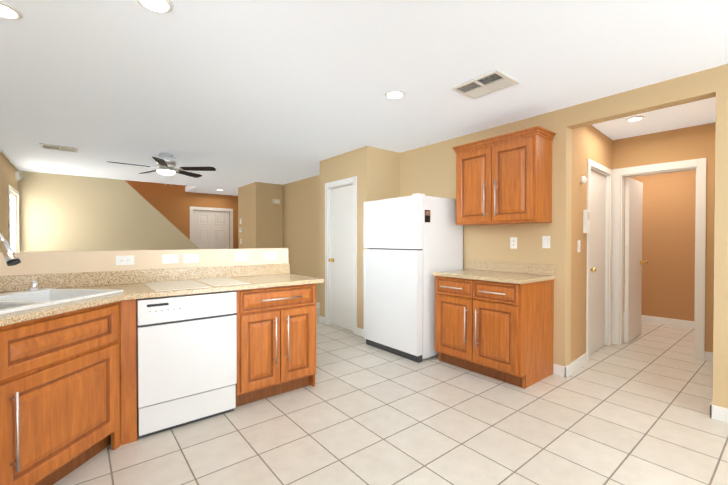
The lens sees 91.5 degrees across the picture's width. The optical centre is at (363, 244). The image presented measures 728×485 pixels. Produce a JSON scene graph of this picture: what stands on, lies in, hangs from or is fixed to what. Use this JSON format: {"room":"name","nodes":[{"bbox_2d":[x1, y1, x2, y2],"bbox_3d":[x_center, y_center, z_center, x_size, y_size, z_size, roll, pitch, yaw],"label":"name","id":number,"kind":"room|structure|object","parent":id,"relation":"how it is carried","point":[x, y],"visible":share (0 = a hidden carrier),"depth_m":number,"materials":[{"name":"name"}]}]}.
{"room":"kitchen","nodes":[
{"label":"kitchen","id":0,"kind":"room"},
{"bbox_2d":[0,153,17,251],"bbox_3d":[-3.270,-1.293,2.685,0.120,5.000,11.040,0,1,-39],"label":"wall","id":1,"kind":"structure","parent":0,"point":[7,173],"depth_m":5.02,"materials":[{"name":"beige paint"}]},
{"bbox_2d":[0,150,20,172],"bbox_3d":[-5.270,-1.211,5.306,0.048,0.027,1.890,0,1,-39],"label":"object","id":2,"kind":"structure","parent":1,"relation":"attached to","point":[8,158],"depth_m":5.09,"materials":[{"name":"white"}]},
{"bbox_2d":[10,192,15,251],"bbox_3d":[-5.572,-0.293,5.580,0.050,1.040,0.940,0,1,-39],"label":"living room window","id":3,"kind":"structure","parent":1,"relation":"in","point":[13,217],"depth_m":5.91,"materials":[{"name":"white glass"}]},
{"bbox_2d":[8,185,19,251],"bbox_3d":[-5.521,-0.294,5.620,0.040,1.160,1.060,0,1,-39],"label":"window frame","id":4,"kind":"structure","parent":1,"relation":"attached to","point":[12,189],"depth_m":5.25,"materials":[{"name":"white wood"}]},
{"bbox_2d":[15,171,22,180],"bbox_3d":[-5.663,-1.116,5.832,0.094,0.140,0.100,0,1,-39],"label":"smoke detector","id":5,"kind":"object","parent":1,"relation":"attached to","point":[17,176],"visible":1,"depth_m":5.79,"materials":[{"name":"white plastic"}]},
{"bbox_2d":[18,171,198,251],"bbox_3d":[-4.428,-1.342,7.273,4.070,5.000,0.240,0,1,-39],"label":"wall","id":6,"kind":"structure","parent":0,"point":[59,212],"depth_m":6.56,"materials":[{"name":"beige paint"}]},
{"bbox_2d":[0,248,287,275],"bbox_3d":[-1.711,0.626,2.779,2.400,1.160,0.120,0,1,-39],"label":"wall","id":7,"kind":"structure","parent":0,"point":[45,262],"depth_m":2.62,"materials":[{"name":"beige paint"}]},
{"bbox_2d":[116,255,133,264],"bbox_3d":[-1.776,0.120,2.639,0.115,0.070,0.008,0,1,-39],"label":"outlet","id":8,"kind":"object","parent":7,"relation":"attached to","point":[125,260],"visible":1,"depth_m":2.64,"materials":[{"name":"white plastic"}]},
{"bbox_2d":[162,254,177,263],"bbox_3d":[-1.542,0.118,2.827,0.115,0.070,0.008,0,1,-39],"label":"outlet","id":9,"kind":"object","parent":7,"relation":"attached to","point":[173,258],"visible":1,"depth_m":2.82,"materials":[{"name":"white plastic"}]},
{"bbox_2d":[183,254,198,262],"bbox_3d":[-1.423,0.117,2.923,0.115,0.070,0.008,0,1,-39],"label":"outlet","id":10,"kind":"object","parent":7,"relation":"attached to","point":[190,258],"visible":1,"depth_m":2.92,"materials":[{"name":"white plastic"}]},
{"bbox_2d":[235,253,247,260],"bbox_3d":[-1.098,0.114,3.184,0.115,0.070,0.008,0,1,-39],"label":"outlet","id":11,"kind":"object","parent":7,"relation":"attached to","point":[241,256],"visible":1,"depth_m":3.18,"materials":[{"name":"white plastic"}]},
{"bbox_2d":[265,252,275,259],"bbox_3d":[-0.884,0.112,3.357,0.115,0.070,0.008,0,1,-39],"label":"outlet","id":12,"kind":"object","parent":7,"relation":"attached to","point":[270,255],"visible":1,"depth_m":3.35,"materials":[{"name":"white plastic"}]},
{"bbox_2d":[125,180,237,248],"bbox_3d":[-5.050,-1.352,8.261,4.340,5.000,0.120,0,1,-39],"label":"wall","id":13,"kind":"structure","parent":0,"point":[172,203],"depth_m":8.66,"materials":[{"name":"brown paint"}]},
{"bbox_2d":[193,210,229,248],"bbox_3d":[-3.913,0.140,9.137,0.900,1.982,0.117,0,1,-39],"label":"front door","id":14,"kind":"structure","parent":13,"relation":"in","point":[211,229],"depth_m":9.14,"materials":[{"name":"white wood"}]},
{"bbox_2d":[190,206,232,248],"bbox_3d":[-3.897,0.101,9.117,1.060,2.075,0.016,0,1,-39],"label":"door frame","id":15,"kind":"structure","parent":13,"relation":"attached to","point":[191,208],"depth_m":9.12,"materials":[{"name":"white wood"}]},
{"bbox_2d":[238,182,282,248],"bbox_3d":[-2.296,-0.062,7.835,0.599,2.430,1.020,0,1,-39],"label":"wall","id":16,"kind":"structure","parent":0,"point":[260,214],"depth_m":7.47,"materials":[{"name":"beige paint"}]},
{"bbox_2d":[272,199,279,204],"bbox_3d":[-1.850,-0.899,7.497,0.160,0.110,0.050,0,1,-39],"label":"door chime","id":17,"kind":"object","parent":16,"relation":"attached to","point":[275,201],"visible":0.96,"depth_m":7.47,"materials":[{"name":"beige plastic"}]},
{"bbox_2d":[320,146,399,328],"bbox_3d":[-0.090,-0.034,5.111,0.579,2.430,1.130,0,1,-39],"label":"wall","id":18,"kind":"structure","parent":0,"point":[375,171],"depth_m":4.67,"materials":[{"name":"beige paint"}]},
{"bbox_2d":[328,185,352,330],"bbox_3d":[-0.313,0.187,4.959,0.112,1.977,0.580,0,1,-39],"label":"pantry door","id":19,"kind":"structure","parent":18,"relation":"in","point":[341,260],"depth_m":4.98,"materials":[{"name":"white wood"}]},
{"bbox_2d":[325,176,356,333],"bbox_3d":[-0.295,0.145,4.973,0.116,2.075,0.760,0,1,-39],"label":"door frame","id":20,"kind":"structure","parent":18,"relation":"attached to","point":[352,180],"depth_m":5.04,"materials":[{"name":"white wood"}]},
{"bbox_2d":[0,0,727,195],"bbox_3d":[-0.264,-2.583,5.091,7.837,2.670,11.040,0,1,-39],"label":"ceiling","id":21,"kind":"structure","parent":0,"point":[235,94],"depth_m":2.54,"materials":[{"name":"white paint"}]},
{"bbox_2d":[0,1,22,19],"bbox_3d":[-1.876,-1.208,1.831,0.170,0.009,0.170,0,1,-39],"label":"recessed light","id":22,"kind":"object","parent":21,"relation":"in","point":[7,11],"visible":1,"depth_m":1.85,"materials":[{"name":"white"}]},
{"bbox_2d":[39,143,77,152],"bbox_3d":[-3.913,-1.235,4.562,0.370,0.014,0.270,0,1,-39],"label":"ceiling vent","id":23,"kind":"object","parent":21,"relation":"in","point":[58,147],"visible":1,"depth_m":4.55,"materials":[{"name":"grey metal"}]},
{"bbox_2d":[136,0,173,12],"bbox_3d":[-1.049,-1.208,1.778,0.170,0.009,0.170,0,1,-39],"label":"recessed light","id":24,"kind":"object","parent":21,"relation":"in","point":[161,6],"visible":1,"depth_m":1.79,"materials":[{"name":"white"}]},
{"bbox_2d":[107,153,215,185],"bbox_3d":[-2.779,-1.021,4.880,1.234,0.450,1.286,0,1,-39],"label":"ceiling fan","id":25,"kind":"object","parent":21,"relation":"hanging from","point":[166,163],"visible":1,"depth_m":4.87,"materials":[{"name":"silver metal"}]},
{"bbox_2d":[385,90,404,98],"bbox_3d":[0.253,-1.220,2.903,0.170,0.009,0.170,0,1,-39],"label":"recessed light","id":26,"kind":"object","parent":21,"relation":"in","point":[394,94],"visible":1,"depth_m":2.88,"materials":[{"name":"white"}]},
{"bbox_2d":[450,69,519,99],"bbox_3d":[0.923,-1.216,2.724,0.320,0.014,0.400,0,1,-39],"label":"ceiling vent","id":27,"kind":"object","parent":21,"relation":"in","point":[493,81],"visible":1,"depth_m":2.70,"materials":[{"name":"grey metal"}]},
{"bbox_2d":[626,116,644,121],"bbox_3d":[2.655,-1.226,3.476,0.150,0.009,0.150,0,1,-39],"label":"recessed light","id":28,"kind":"object","parent":21,"relation":"in","point":[634,118],"visible":0.94,"depth_m":3.45,"materials":[{"name":"white"}]},
{"bbox_2d":[54,307,727,484],"bbox_3d":[-0.294,1.211,5.172,8.100,0.060,11.300,0,1,-39],"label":"floor","id":29,"kind":"structure","parent":0,"point":[635,411],"depth_m":2.31,"materials":[{"name":"tile"}]},
{"bbox_2d":[0,301,120,484],"bbox_3d":[-1.673,0.777,1.795,0.459,0.879,0.715,0,1,6],"label":"base cabinet","id":30,"kind":"object","parent":29,"relation":"on","point":[59,396],"visible":0.94,"depth_m":1.74,"materials":[{"name":"brown wood"}]},
{"bbox_2d":[120,299,136,444],"bbox_3d":[-1.618,0.771,2.391,0.083,0.879,0.595,0,1,-39],"label":"filler panel","id":31,"kind":"object","parent":29,"relation":"on","point":[128,376],"visible":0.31,"depth_m":2.16,"materials":[{"name":"brown wood"}]},
{"bbox_2d":[136,291,236,438],"bbox_3d":[-1.336,0.774,2.592,0.599,0.868,0.604,0,1,-39],"label":"dishwasher","id":32,"kind":"object","parent":29,"relation":"on","point":[186,359],"visible":1,"depth_m":2.34,"materials":[{"name":"white metal"}]},
{"bbox_2d":[234,283,315,405],"bbox_3d":[-0.830,0.765,2.987,0.668,0.879,0.654,0,1,-39],"label":"base cabinet","id":33,"kind":"object","parent":29,"relation":"on","point":[276,338],"visible":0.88,"depth_m":2.74,"materials":[{"name":"brown wood"}]},
{"bbox_2d":[0,233,323,326],"bbox_3d":[-0.945,0.211,1.825,2.397,0.587,2.318,0,1,-39],"label":"countertop","id":34,"kind":"structure","parent":33,"relation":"on","point":[23,298],"depth_m":2.35,"materials":[{"name":"stone"}]},
{"bbox_2d":[0,233,37,290],"bbox_3d":[-1.999,0.102,1.968,0.258,0.372,0.422,0,1,-39],"label":"sink faucet","id":35,"kind":"object","parent":34,"relation":"on","point":[10,256],"depth_m":1.86,"materials":[{"name":"silver metal"}]},
{"bbox_2d":[0,288,122,314],"bbox_3d":[-1.835,0.397,1.845,0.989,0.215,0.989,0,1,-39],"label":"sink","id":36,"kind":"object","parent":34,"relation":"in","point":[33,301],"depth_m":1.96,"materials":[{"name":"white ceramic"}]},
{"bbox_2d":[143,280,210,291],"bbox_3d":[-1.364,0.294,2.567,0.340,0.004,0.580,0,1,-39],"label":"cutting board","id":37,"kind":"object","parent":34,"relation":"on","point":[172,285],"visible":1,"depth_m":2.51,"materials":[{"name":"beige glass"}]},
{"bbox_2d":[194,277,249,285],"bbox_3d":[-1.122,0.292,2.781,0.255,0.004,0.550,0,1,-39],"label":"cutting board","id":38,"kind":"object","parent":34,"relation":"on","point":[224,281],"visible":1,"depth_m":2.76,"materials":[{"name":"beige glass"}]},
{"bbox_2d":[363,193,462,362],"bbox_3d":[0.554,0.338,4.107,0.762,1.708,0.868,0,1,-39],"label":"fridge","id":39,"kind":"object","parent":29,"relation":"on","point":[413,242],"visible":0.98,"depth_m":3.77,"materials":[{"name":"white metal"}]},
{"bbox_2d":[435,276,553,388],"bbox_3d":[1.216,0.760,3.430,0.659,0.879,0.900,0,1,-39],"label":"base cabinet","id":40,"kind":"object","parent":29,"relation":"on","point":[502,331],"visible":0.98,"depth_m":3.15,"materials":[{"name":"brown wood"}]},
{"bbox_2d":[432,260,555,283],"bbox_3d":[1.228,0.253,3.429,0.635,0.131,0.932,0,1,-39],"label":"countertop","id":41,"kind":"structure","parent":40,"relation":"on","point":[514,273],"depth_m":3.40,"materials":[{"name":"stone"}]},
{"bbox_2d":[283,64,727,408],"bbox_3d":[0.111,-1.322,5.407,0.120,5.000,11.040,0,1,-39],"label":"wall","id":42,"kind":"structure","parent":0,"point":[428,170],"depth_m":3.26,"materials":[{"name":"beige paint"}]},
{"bbox_2d":[452,126,555,225],"bbox_3d":[1.335,-0.611,3.498,0.369,0.820,0.900,0,1,-39],"label":"upper cabinet","id":43,"kind":"object","parent":42,"relation":"attached to","point":[503,179],"visible":1,"depth_m":3.29,"materials":[{"name":"brown wood"}]},
{"bbox_2d":[510,237,516,248],"bbox_3d":[1.509,-0.012,3.581,0.008,0.115,0.070,0,1,-39],"label":"outlet","id":44,"kind":"object","parent":42,"relation":"attached to","point":[513,242],"visible":1,"depth_m":3.58,"materials":[{"name":"white plastic"}]},
{"bbox_2d":[542,236,549,247],"bbox_3d":[1.710,-0.019,3.331,0.008,0.115,0.070,0,1,-39],"label":"light switch","id":45,"kind":"object","parent":42,"relation":"attached to","point":[545,241],"visible":1,"depth_m":3.33,"materials":[{"name":"white plastic"}]},
{"bbox_2d":[710,402,727,422],"bbox_3d":[2.958,1.170,1.790,0.013,0.095,1.753,0,1,-39],"label":"baseboard","id":46,"kind":"structure","parent":42,"relation":"attached to","point":[718,413],"depth_m":2.43,"materials":[{"name":"white wood"}]},
{"bbox_2d":[571,125,612,361],"bbox_3d":[2.441,-0.020,3.849,1.550,2.430,0.120,-1,1,-42],"label":"wall","id":47,"kind":"structure","parent":0,"point":[591,142],"depth_m":3.48,"materials":[{"name":"beige paint"}]},
{"bbox_2d":[556,353,586,376],"bbox_3d":[2.029,1.152,3.413,0.602,0.095,0.073,0,1,-39],"label":"baseboard","id":48,"kind":"structure","parent":47,"relation":"attached to","point":[564,371],"depth_m":3.27,"materials":[{"name":"white wood"}]},
{"bbox_2d":[577,240,580,251],"bbox_3d":[2.082,0.019,3.434,0.070,0.115,0.008,-1,1,-42],"label":"light switch","id":49,"kind":"object","parent":47,"relation":"attached to","point":[578,245],"visible":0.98,"depth_m":3.42,"materials":[{"name":"white plastic"}]},
{"bbox_2d":[581,176,586,183],"bbox_3d":[2.152,-0.631,3.469,0.076,0.075,0.042,-1,1,-42],"label":"smoke detector","id":50,"kind":"object","parent":47,"relation":"attached to","point":[583,179],"visible":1,"depth_m":3.45,"materials":[{"name":"white plastic"}]},
{"bbox_2d":[583,210,589,232],"bbox_3d":[2.227,-0.227,3.548,0.100,0.230,0.032,-1,1,-42],"label":"keypad","id":51,"kind":"object","parent":47,"relation":"attached to","point":[586,221],"visible":1,"depth_m":3.52,"materials":[{"name":"white plastic"}]},
{"bbox_2d":[589,170,605,354],"bbox_3d":[2.572,0.198,3.912,0.731,1.977,0.155,0,1,-39],"label":"door","id":52,"kind":"structure","parent":47,"relation":"in","point":[597,253],"depth_m":3.96,"materials":[{"name":"white wood"}]},
{"bbox_2d":[586,159,619,361],"bbox_3d":[2.554,0.163,3.940,0.883,2.062,0.186,0,1,-39],"label":"door frame","id":53,"kind":"structure","parent":47,"relation":"attached to","point":[614,255],"depth_m":4.17,"materials":[{"name":"white wood"}]},
{"bbox_2d":[624,170,695,320],"bbox_3d":[4.388,-0.036,5.372,0.272,2.430,2.493,0,1,-39],"label":"wall","id":54,"kind":"structure","parent":0,"point":[668,238],"depth_m":5.14,"materials":[{"name":"brown paint"}]},
{"bbox_2d":[641,315,693,327],"bbox_3d":[4.339,1.132,5.339,0.150,0.095,2.246,0,1,-39],"label":"baseboard","id":55,"kind":"structure","parent":54,"relation":"attached to","point":[676,322],"depth_m":5.20,"materials":[{"name":"white wood"}]},
{"bbox_2d":[612,122,715,351],"bbox_3d":[3.094,-0.024,4.194,0.120,2.430,2.490,-1,1,-42],"label":"wall","id":56,"kind":"structure","parent":0,"point":[690,143],"depth_m":3.72,"materials":[{"name":"beige paint"}]},
{"bbox_2d":[624,177,647,342],"bbox_3d":[3.394,0.192,4.420,0.621,1.977,0.114,0,1,-39],"label":"hall door","id":57,"kind":"structure","parent":56,"relation":"in","point":[633,263],"depth_m":4.35,"materials":[{"name":"white wood"}]},
{"bbox_2d":[620,158,706,359],"bbox_3d":[3.278,0.153,3.979,0.181,2.082,0.809,0,1,-39],"label":"door frame","id":58,"kind":"structure","parent":56,"relation":"attached to","point":[699,165],"depth_m":3.69,"materials":[{"name":"white wood"}]}
]}

